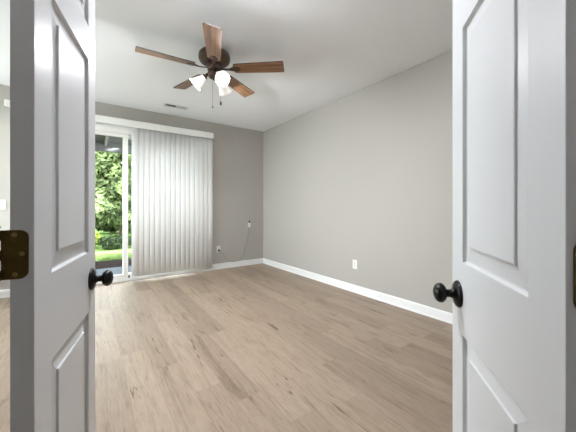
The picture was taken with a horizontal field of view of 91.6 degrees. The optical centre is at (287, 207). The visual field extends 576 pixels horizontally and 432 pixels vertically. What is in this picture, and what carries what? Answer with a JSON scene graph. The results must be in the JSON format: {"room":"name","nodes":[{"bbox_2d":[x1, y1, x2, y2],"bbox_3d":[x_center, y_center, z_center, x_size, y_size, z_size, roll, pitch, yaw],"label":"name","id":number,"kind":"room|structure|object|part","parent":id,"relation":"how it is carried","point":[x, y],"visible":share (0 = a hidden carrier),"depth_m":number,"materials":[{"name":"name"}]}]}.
{"room":"empty bedroom","nodes":[
{"label":"empty bedroom","id":0,"kind":"room"},
{"bbox_2d":[0,84,262,289],"bbox_3d":[-2.380,-0.195,4.297,4.530,2.600,0.150,0,0,-35],"label":"wall","id":1,"kind":"structure","parent":0,"point":[237,151],"depth_m":5.10,"materials":[{"name":"grey paint"}]},
{"bbox_2d":[0,200,5,208],"bbox_3d":[-3.488,-0.032,3.410,0.072,0.116,0.016,0,0,-35],"label":"light switch","id":2,"kind":"object","parent":1,"relation":"attached to","point":[2,202],"visible":1,"depth_m":3.42,"materials":[{"name":"white plastic"}]},
{"bbox_2d":[4,99,9,106],"bbox_3d":[-3.423,-1.272,3.443,0.096,0.085,0.037,0,0,-35],"label":"wall sensor","id":3,"kind":"object","parent":1,"relation":"attached to","point":[6,102],"visible":0.56,"depth_m":3.42,"materials":[{"name":"white plastic"}]},
{"bbox_2d":[95,134,131,153],"bbox_3d":[-4.099,-1.315,4.396,3.600,0.320,2.000,0,0,-35],"label":"roof","id":4,"kind":"structure","parent":1,"relation":"attached to","point":[103,143],"depth_m":5.70,"materials":[{"name":"grey"}]},
{"bbox_2d":[95,122,131,129],"bbox_3d":[-2.366,-0.055,4.208,2.150,2.320,0.012,0,0,-35],"label":"trim","id":5,"kind":"structure","parent":1,"relation":"attached to","point":[96,123],"depth_m":4.08,"materials":[{"name":"white paint"}]},
{"bbox_2d":[0,258,262,297],"bbox_3d":[-2.283,1.056,4.264,4.410,0.098,0.017,0,0,-35],"label":"baseboard","id":6,"kind":"structure","parent":1,"relation":"attached to","point":[4,293],"depth_m":5.09,"materials":[{"name":"white paint"}]},
{"bbox_2d":[95,125,200,284],"bbox_3d":[-2.405,-0.030,4.280,2.130,2.270,0.140,0,0,-35],"label":"door","id":7,"kind":"structure","parent":1,"relation":"in","point":[125,134],"depth_m":4.20,"materials":[{"name":"white plastic"}]},
{"bbox_3d":[-2.818,-0.013,3.951,0.976,2.155,0.036,0,0,-35],"label":"sash","id":8,"kind":"part","parent":7,"relation":"part of","materials":[{"name":"white plastic"}]},
{"bbox_2d":[95,114,213,276],"bbox_3d":[-2.287,-0.120,4.205,2.375,2.326,0.107,0,0,-35],"label":"vertical blind","id":9,"kind":"object","parent":1,"relation":"attached to","point":[172,167],"visible":0.88,"depth_m":4.47,"materials":[{"name":"white plastic"}]},
{"bbox_3d":[-1.241,0.748,5.007,0.072,0.116,0.009,0,0,-35],"label":"wall outlet","id":10,"kind":"object","parent":1,"relation":"attached to","visible":0},
{"bbox_2d":[218,231,248,261],"bbox_3d":[-0.995,0.708,5.172,0.625,0.605,0.032,0,0,-38],"label":"power cable","id":11,"kind":"object","parent":10,"relation":"attached to","point":[248,231],"visible":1,"depth_m":5.21,"materials":[{"name":"grey plastic"}]},
{"bbox_2d":[0,263,452,431],"bbox_3d":[-0.766,1.165,0.043,7.200,0.120,8.957,0,0,-35],"label":"floor","id":12,"kind":"structure","parent":0,"point":[262,347],"depth_m":2.03,"materials":[{"name":"brown wood"}]},
{"bbox_2d":[0,0,452,131],"bbox_3d":[-0.766,-1.570,0.043,7.200,0.150,8.957,0,0,-35],"label":"ceiling","id":13,"kind":"structure","parent":0,"point":[329,51],"depth_m":2.64,"materials":[{"name":"white paint"}]},
{"bbox_2d":[163,103,188,109],"bbox_3d":[-1.658,-1.490,4.151,0.330,0.011,0.124,0,0,-35],"label":"ceiling vent","id":14,"kind":"object","parent":13,"relation":"in","point":[165,104],"visible":1,"depth_m":4.14,"materials":[{"name":"white metal"}]},
{"bbox_2d":[135,22,283,107],"bbox_3d":[-0.733,-1.213,2.644,1.254,0.564,1.290,0,0,-35],"label":"ceiling fan","id":15,"kind":"object","parent":13,"relation":"hanging from","point":[215,58],"visible":1,"depth_m":2.59,"materials":[{"name":"brown wood"}]},
{"bbox_3d":[-1.058,-1.308,2.436,0.475,0.009,0.142,0,12,-32],"label":"blade","id":16,"kind":"part","parent":15,"relation":"part of","materials":[{"name":"brown wood"}]},
{"bbox_3d":[-1.019,-1.308,2.931,0.475,0.009,0.142,0,12,40],"label":"blade","id":17,"kind":"part","parent":15,"relation":"part of","materials":[{"name":"brown wood"}]},
{"bbox_3d":[-0.830,-1.192,2.639,0.136,0.122,0.136,45,-6,22],"label":"lamp shade","id":18,"kind":"part","parent":15,"relation":"part of","materials":[{"name":"white glass"}]},
{"bbox_3d":[-0.599,-1.308,2.246,0.142,0.009,0.475,12,-3,-13],"label":"blade","id":19,"kind":"part","parent":15,"relation":"part of","materials":[{"name":"brown wood"}]},
{"bbox_3d":[-0.616,-1.192,2.552,0.136,0.136,0.122,3,40,-40],"label":"lamp shade","id":20,"kind":"part","parent":15,"relation":"part of","materials":[{"name":"white glass"}]},
{"bbox_3d":[-0.648,-1.192,2.781,0.136,0.122,0.136,-24,44,-1],"label":"lamp shade","id":21,"kind":"part","parent":15,"relation":"part of","materials":[{"name":"white glass"}]},
{"bbox_3d":[-0.536,-1.308,3.047,0.142,0.009,0.475,-13,-5,22],"label":"blade","id":22,"kind":"part","parent":15,"relation":"part of","materials":[{"name":"brown wood"}]},
{"bbox_3d":[-0.277,-1.308,2.624,0.475,0.009,0.142,0,-12,4],"label":"blade","id":23,"kind":"part","parent":15,"relation":"part of","materials":[{"name":"brown wood"}]},
{"bbox_2d":[263,50,452,312],"bbox_3d":[1.288,-0.195,3.143,0.120,2.600,6.277,0,0,-35],"label":"wall","id":24,"kind":"structure","parent":0,"point":[365,175],"depth_m":3.37,"materials":[{"name":"grey paint"}]},
{"bbox_2d":[353,260,356,268],"bbox_3d":[0.865,0.740,3.628,0.009,0.116,0.072,0,0,-35],"label":"wall outlet","id":25,"kind":"object","parent":24,"relation":"attached to","point":[354,261],"visible":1,"depth_m":3.62,"materials":[{"name":"white plastic"}]},
{"bbox_2d":[263,258,452,323],"bbox_3d":[1.241,1.056,3.092,0.017,0.098,6.007,0,0,-35],"label":"baseboard","id":26,"kind":"structure","parent":24,"relation":"attached to","point":[441,315],"depth_m":3.37,"materials":[{"name":"white paint"}]},
{"label":"outside","id":27,"kind":"structure","parent":0,"visible":0},
{"bbox_2d":[95,228,131,251],"bbox_3d":[-10.620,1.261,23.613,70.000,0.088,69.193,0,0,-35],"label":"ground","id":28,"kind":"structure","parent":27,"point":[98,248],"depth_m":11.63,"materials":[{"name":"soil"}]},
{"bbox_2d":[95,231,101,246],"bbox_3d":[-5.837,0.898,8.159,0.620,0.651,0.670,0,0,18],"label":"shrub","id":29,"kind":"object","parent":28,"relation":"on","point":[97,235],"visible":0.04,"depth_m":8.23,"materials":[{"name":"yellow plant"}]},
{"bbox_2d":[95,266,131,274],"bbox_3d":[-3.011,1.255,4.936,6.000,0.100,1.623,0,0,-35],"label":"patio slab","id":30,"kind":"object","parent":28,"relation":"on","point":[116,270],"visible":0.11,"depth_m":5.33,"materials":[{"name":"concrete"}]},
{"bbox_2d":[95,258,131,268],"bbox_3d":[-3.272,1.258,6.341,26.000,0.095,0.970,0,0,-35],"label":"mulch bed","id":31,"kind":"object","parent":28,"relation":"on","point":[110,263],"visible":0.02,"depth_m":6.02,"materials":[{"name":"brown soil"}]},
{"bbox_2d":[95,249,131,254],"bbox_3d":[-4.247,1.261,7.715,26.000,0.088,0.900,0,0,-35],"label":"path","id":32,"kind":"structure","parent":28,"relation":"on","point":[130,250],"depth_m":7.52,"materials":[{"name":"beige concrete"}]},
{"bbox_2d":[95,151,131,235],"bbox_3d":[-6.317,-1.256,10.333,3.983,4.951,3.526,0,0,-35],"label":"leafy tree","id":33,"kind":"object","parent":28,"relation":"on","point":[108,165],"visible":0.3,"depth_m":9.88,"materials":[{"name":"green plant"}]},
{"bbox_2d":[96,234,131,249],"bbox_3d":[-5.063,1.026,8.250,1.012,0.494,0.695,0,0,-35],"label":"shrub","id":34,"kind":"object","parent":28,"relation":"on","point":[114,242],"visible":0.85,"depth_m":8.07,"materials":[{"name":"green plant"}]},
{"bbox_2d":[96,223,131,232],"bbox_3d":[-7.676,0.719,13.478,4.901,1.100,1.602,0,0,-35],"label":"shrub","id":35,"kind":"object","parent":28,"relation":"on","point":[103,227],"visible":0.06,"depth_m":12.79,"materials":[{"name":"green plant"}]},
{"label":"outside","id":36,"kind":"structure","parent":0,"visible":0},
{"bbox_3d":[-3.770,1.260,7.042,26.000,0.090,0.750,0,0,-35],"label":"lawn strip","id":37,"kind":"object","parent":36,"visible":0},
{"bbox_2d":[95,251,131,260],"bbox_3d":[-3.972,1.165,6.899,4.543,0.101,0.726,0,0,-35],"label":"grass","id":38,"kind":"structure","parent":37,"relation":"on","point":[103,257],"depth_m":6.59,"materials":[{"name":"green plant"}]},
{"bbox_3d":[-0.229,-0.195,0.382,3.532,2.600,3.532,0,0,-35],"label":"wall","id":39,"kind":"structure","parent":0,"visible":0},
{"bbox_2d":[0,0,113,431],"bbox_3d":[-0.570,0.076,0.713,0.155,2.033,0.458,0,0,-22],"label":"door","id":40,"kind":"structure","parent":39,"relation":"in","point":[47,253],"depth_m":0.61,"materials":[{"name":"grey paint"}]},
{"bbox_3d":[-0.572,-0.156,0.718,0.035,0.590,0.284,0,0,-23],"label":"panel","id":41,"kind":"part","parent":40,"relation":"part of","materials":[{"name":"grey paint"}]},
{"bbox_3d":[-0.572,0.586,0.718,0.035,0.528,0.284,0,0,-23],"label":"panel","id":42,"kind":"part","parent":40,"relation":"part of","materials":[{"name":"grey paint"}]},
{"bbox_3d":[-0.572,-0.691,0.718,0.035,0.278,0.284,0,0,-23],"label":"panel","id":43,"kind":"part","parent":40,"relation":"part of","materials":[{"name":"grey paint"}]},
{"bbox_3d":[-0.602,0.227,0.892,0.018,0.030,0.030,0,0,-23],"label":"knob stem","id":44,"kind":"part","parent":40,"relation":"part of","materials":[{"name":"black metal"}]},
{"bbox_3d":[-0.580,0.227,0.901,0.030,0.052,0.052,0,0,-23],"label":"knob","id":45,"kind":"part","parent":40,"relation":"part of","materials":[{"name":"black metal"}]},
{"bbox_2d":[433,0,575,431],"bbox_3d":[0.420,0.076,0.558,0.155,2.033,0.458,0,0,14],"label":"door","id":46,"kind":"structure","parent":39,"relation":"in","point":[512,292],"depth_m":0.47,"materials":[{"name":"grey paint"}]},
{"bbox_3d":[0.403,0.227,0.745,0.030,0.052,0.052,0,0,14],"label":"knob","id":47,"kind":"part","parent":46,"relation":"part of","materials":[{"name":"black metal"}]},
{"bbox_3d":[0.426,0.227,0.740,0.018,0.030,0.030,0,0,14],"label":"knob stem","id":48,"kind":"part","parent":46,"relation":"part of","materials":[{"name":"black metal"}]},
{"bbox_3d":[0.421,-0.156,0.563,0.035,0.590,0.284,0,0,14],"label":"panel","id":49,"kind":"part","parent":46,"relation":"part of","materials":[{"name":"grey paint"}]},
{"bbox_3d":[0.421,0.586,0.563,0.035,0.528,0.284,0,0,14],"label":"panel","id":50,"kind":"part","parent":46,"relation":"part of","materials":[{"name":"grey paint"}]}
]}

